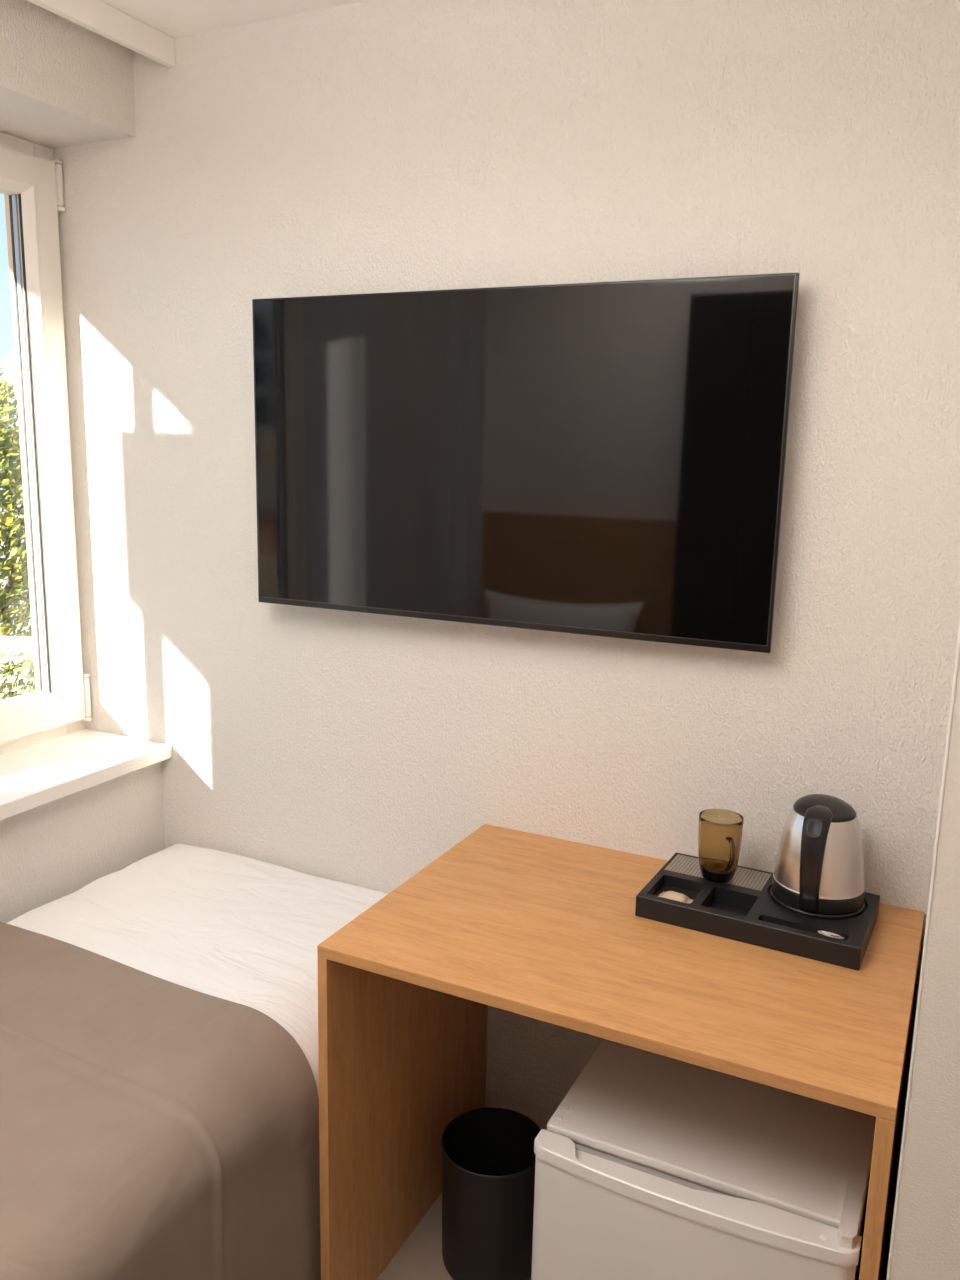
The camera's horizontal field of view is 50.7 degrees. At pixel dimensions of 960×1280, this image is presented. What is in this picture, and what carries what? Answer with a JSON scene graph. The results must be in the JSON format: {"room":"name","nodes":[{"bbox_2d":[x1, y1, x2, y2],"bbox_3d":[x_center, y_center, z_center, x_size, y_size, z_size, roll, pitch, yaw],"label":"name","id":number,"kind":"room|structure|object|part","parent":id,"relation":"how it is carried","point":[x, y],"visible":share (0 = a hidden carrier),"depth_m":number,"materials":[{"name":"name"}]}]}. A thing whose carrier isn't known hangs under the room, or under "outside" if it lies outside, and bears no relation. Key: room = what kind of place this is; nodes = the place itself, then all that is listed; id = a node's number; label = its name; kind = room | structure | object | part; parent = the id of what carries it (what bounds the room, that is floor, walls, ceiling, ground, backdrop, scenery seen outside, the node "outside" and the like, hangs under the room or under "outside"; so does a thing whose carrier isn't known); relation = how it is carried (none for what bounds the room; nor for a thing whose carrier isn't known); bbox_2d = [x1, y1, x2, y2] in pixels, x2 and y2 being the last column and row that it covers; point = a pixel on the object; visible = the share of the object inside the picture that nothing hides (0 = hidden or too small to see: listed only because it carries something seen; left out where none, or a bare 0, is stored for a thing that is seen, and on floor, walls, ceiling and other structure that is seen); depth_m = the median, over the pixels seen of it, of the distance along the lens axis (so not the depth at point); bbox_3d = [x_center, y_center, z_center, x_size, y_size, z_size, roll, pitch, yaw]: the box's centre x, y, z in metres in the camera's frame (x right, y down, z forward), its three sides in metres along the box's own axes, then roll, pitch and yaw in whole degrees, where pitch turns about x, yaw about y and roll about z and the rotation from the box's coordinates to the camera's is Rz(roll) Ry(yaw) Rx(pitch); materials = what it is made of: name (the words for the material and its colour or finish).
{"room":"hotel room","nodes":[
{"label":"hotel room","id":0,"kind":"room"},
{"bbox_2d":[4,194,68,740],"bbox_3d":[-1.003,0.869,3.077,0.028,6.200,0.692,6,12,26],"label":"window frame","id":1,"kind":"structure","parent":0,"point":[6,197],"depth_m":2.50,"materials":[{"name":"beige paint"}]},
{"bbox_2d":[0,0,164,922],"bbox_3d":[-1.421,0.009,1.625,0.305,2.418,2.150,6,12,26],"label":"wall","id":2,"kind":"structure","parent":0,"point":[63,83],"depth_m":2.25,"materials":[{"name":"white paint"}]},
{"bbox_2d":[0,132,171,820],"bbox_3d":[-1.391,-0.272,1.575,0.343,1.473,2.120,6,12,26],"label":"window","id":3,"kind":"structure","parent":2,"relation":"in","point":[34,775],"depth_m":2.47,"materials":[{"name":"white plastic"}]},
{"bbox_3d":[-1.340,-0.370,2.008,0.040,1.440,1.280,6,12,26],"label":"frame","id":4,"kind":"part","parent":3,"relation":"part of","materials":[{"name":"white plastic"}]},
{"bbox_3d":[-1.327,-0.368,2.002,0.060,1.366,1.240,6,12,26],"label":"sash","id":5,"kind":"part","parent":3,"relation":"part of","materials":[{"name":"white plastic"}]},
{"bbox_3d":[-1.387,0.437,1.702,0.301,0.035,2.120,6,12,26],"label":"sill","id":6,"kind":"part","parent":3,"relation":"part of","materials":[{"name":"white plastic"}]},
{"bbox_2d":[100,0,362,38],"bbox_3d":[0.132,-1.067,0.664,3.750,0.120,2.420,6,12,26],"label":"ceiling","id":7,"kind":"structure","parent":0,"point":[175,19],"depth_m":2.08,"materials":[{"name":"white paint"}]},
{"bbox_2d":[53,0,959,1273],"bbox_3d":[0.610,-0.002,1.904,3.750,2.418,0.150,6,12,26],"label":"wall","id":8,"kind":"structure","parent":0,"point":[365,146],"depth_m":2.00,"materials":[{"name":"white paint"}]},
{"bbox_2d":[27,0,175,67],"bbox_3d":[-1.157,-1.123,1.286,0.020,0.057,2.150,6,12,26],"label":"trim","id":9,"kind":"structure","parent":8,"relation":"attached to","point":[97,16],"depth_m":2.08,"materials":[{"name":"white paint"}]},
{"bbox_2d":[252,272,799,652],"bbox_3d":[0.030,-0.354,2.002,1.117,0.648,0.063,6,12,24],"label":"television","id":10,"kind":"object","parent":8,"relation":"attached to","point":[605,459],"visible":1,"depth_m":1.93,"materials":[{"name":"black glass"}]},
{"bbox_2d":[376,1192,886,1279],"bbox_3d":[0.080,1.425,1.142,3.750,0.120,2.420,6,12,26],"label":"floor","id":11,"kind":"structure","parent":0,"point":[420,1257],"depth_m":1.97,"materials":[{"name":"tile"}]},
{"bbox_2d":[441,1107,540,1279],"bbox_3d":[0.023,1.077,1.947,0.198,0.259,0.198,6,12,26],"label":"waste bin","id":12,"kind":"object","parent":11,"relation":"on","point":[489,1157],"visible":0.82,"depth_m":1.88,"materials":[{"name":"black plastic"}]},
{"bbox_2d":[317,824,924,1279],"bbox_3d":[0.258,0.860,1.800,0.878,0.750,0.620,6,12,26],"label":"desk","id":13,"kind":"object","parent":11,"relation":"on","point":[547,929],"visible":0.89,"depth_m":1.69,"materials":[{"name":"brown wood"}]},
{"bbox_3d":[-0.127,0.826,1.988,0.018,0.730,0.620,6,12,26],"label":"panel","id":14,"kind":"part","parent":13,"relation":"part of","materials":[{"name":"brown wood"}]},
{"bbox_2d":[635,852,879,970],"bbox_3d":[0.489,0.467,1.780,0.373,0.038,0.225,7,12,28],"label":"tray","id":15,"kind":"object","parent":13,"relation":"on","point":[742,908],"visible":0.73,"depth_m":1.72,"materials":[{"name":"black plastic"}]},
{"bbox_2d":[658,891,692,903],"bbox_3d":[0.347,0.455,1.798,0.062,0.012,0.030,9,13,35],"label":"sachet","id":16,"kind":"object","parent":15,"relation":"in","point":[672,895],"visible":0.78,"depth_m":1.79,"materials":[{"name":"beige paper"}]},
{"bbox_2d":[698,809,743,882],"bbox_3d":[0.430,0.377,1.829,0.079,0.118,0.097,6,12,26],"label":"glass mug","id":17,"kind":"object","parent":15,"relation":"on","point":[720,831],"visible":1,"depth_m":1.81,"materials":[{"name":"brown glass"}]},
{"bbox_3d":[0.440,0.382,1.786,0.009,0.069,0.034,0,11,-7],"label":"handle","id":18,"kind":"part","parent":17,"relation":"part of","materials":[{"name":"orange glass"}]},
{"bbox_2d":[770,794,864,919],"bbox_3d":[0.591,0.366,1.754,0.158,0.187,0.159,-2,11,-16],"label":"electric kettle","id":19,"kind":"object","parent":15,"relation":"on","point":[818,872],"visible":1,"depth_m":1.70,"materials":[{"name":"silver metal"}]},
{"bbox_3d":[0.561,0.369,1.698,0.044,0.172,0.071,6,12,26],"label":"handle","id":20,"kind":"part","parent":19,"relation":"part of","materials":[{"name":"black plastic"}]},
{"bbox_3d":[0.593,0.284,1.740,0.104,0.021,0.104,6,12,26],"label":"lid","id":21,"kind":"part","parent":19,"relation":"part of","materials":[{"name":"black plastic"}]},
{"bbox_2d":[812,931,844,939],"bbox_3d":[0.529,0.480,1.662,0.132,0.013,0.021,7,12,28],"label":"teaspoon","id":22,"kind":"object","parent":15,"relation":"in","point":[825,933],"visible":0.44,"depth_m":1.65,"materials":[{"name":"silver metal"}]},
{"bbox_3d":[0.641,0.913,1.617,0.022,0.730,0.620,6,12,26],"label":"panel","id":23,"kind":"part","parent":13,"relation":"part of","materials":[{"name":"brown wood"}]},
{"bbox_2d":[531,1039,875,1279],"bbox_3d":[0.393,1.000,1.713,0.478,0.512,0.499,6,12,26],"label":"mini fridge","id":24,"kind":"object","parent":11,"relation":"on","point":[650,1166],"visible":0.84,"depth_m":1.54,"materials":[{"name":"white"}]},
{"bbox_3d":[0.295,1.041,1.521,0.474,0.442,0.056,6,12,26],"label":"door","id":25,"kind":"part","parent":24,"relation":"part of","materials":[{"name":"white"}]},
{"bbox_3d":[-0.884,0.631,1.445,0.840,1.286,2.108,6,12,26],"label":"bed","id":26,"kind":"object","parent":11,"relation":"on","visible":0},
{"bbox_2d":[7,844,387,1095],"bbox_3d":[-0.874,0.923,1.558,0.829,0.431,2.072,6,12,26],"label":"sheet","id":27,"kind":"object","parent":26,"relation":"on","point":[247,931],"visible":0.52,"depth_m":2.15,"materials":[{"name":"white fabric"}]},
{"bbox_2d":[0,922,320,1279],"bbox_3d":[-0.928,0.970,1.431,0.871,0.503,1.268,6,12,26],"label":"blanket","id":28,"kind":"object","parent":27,"relation":"on","point":[152,1127],"visible":1,"depth_m":1.59,"materials":[{"name":"beige fabric"}]},
{"bbox_2d":[889,652,959,1279],"bbox_3d":[1.341,0.164,1.118,1.488,2.418,0.640,6,12,26],"label":"wall pier","id":29,"kind":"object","parent":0,"point":[926,1243],"visible":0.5,"depth_m":1.22,"materials":[{"name":"beige paint"}]},
{"bbox_2d":[886,623,959,1279],"bbox_3d":[0.533,0.140,1.158,0.003,2.418,0.003,6,12,26],"label":"trim","id":30,"kind":"structure","parent":29,"relation":"attached to","point":[958,641],"depth_m":1.20,"materials":[{"name":"white paint"}]},
{"label":"outside","id":31,"kind":"structure","parent":0,"visible":0},
{"bbox_2d":[0,501,30,635],"bbox_3d":[-27.984,1.055,16.414,59.520,0.300,120.000,6,12,26],"label":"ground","id":32,"kind":"structure","parent":31,"point":[1,580],"depth_m":31.67,"materials":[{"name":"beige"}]},
{"bbox_2d":[0,363,31,635],"bbox_3d":[-6.066,-0.633,12.295,3.782,5.477,3.631,-3,12,-19],"label":"leafy tree","id":33,"kind":"object","parent":32,"relation":"on","point":[16,567],"visible":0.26,"depth_m":11.44,"materials":[{"name":"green plant"}]},
{"bbox_2d":[0,636,33,698],"bbox_3d":[-4.305,1.300,9.703,0.620,2.720,0.440,1,11,0],"label":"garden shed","id":34,"kind":"object","parent":32,"relation":"on","point":[20,644],"visible":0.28,"depth_m":9.33,"materials":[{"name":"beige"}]},
{"bbox_2d":[0,650,38,752],"bbox_3d":[-3.697,1.494,8.227,1.568,2.944,1.588,-6,13,-32],"label":"bush","id":35,"kind":"object","parent":32,"relation":"on","point":[7,670],"visible":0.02,"depth_m":7.87,"materials":[{"name":"green plant"}]}
]}

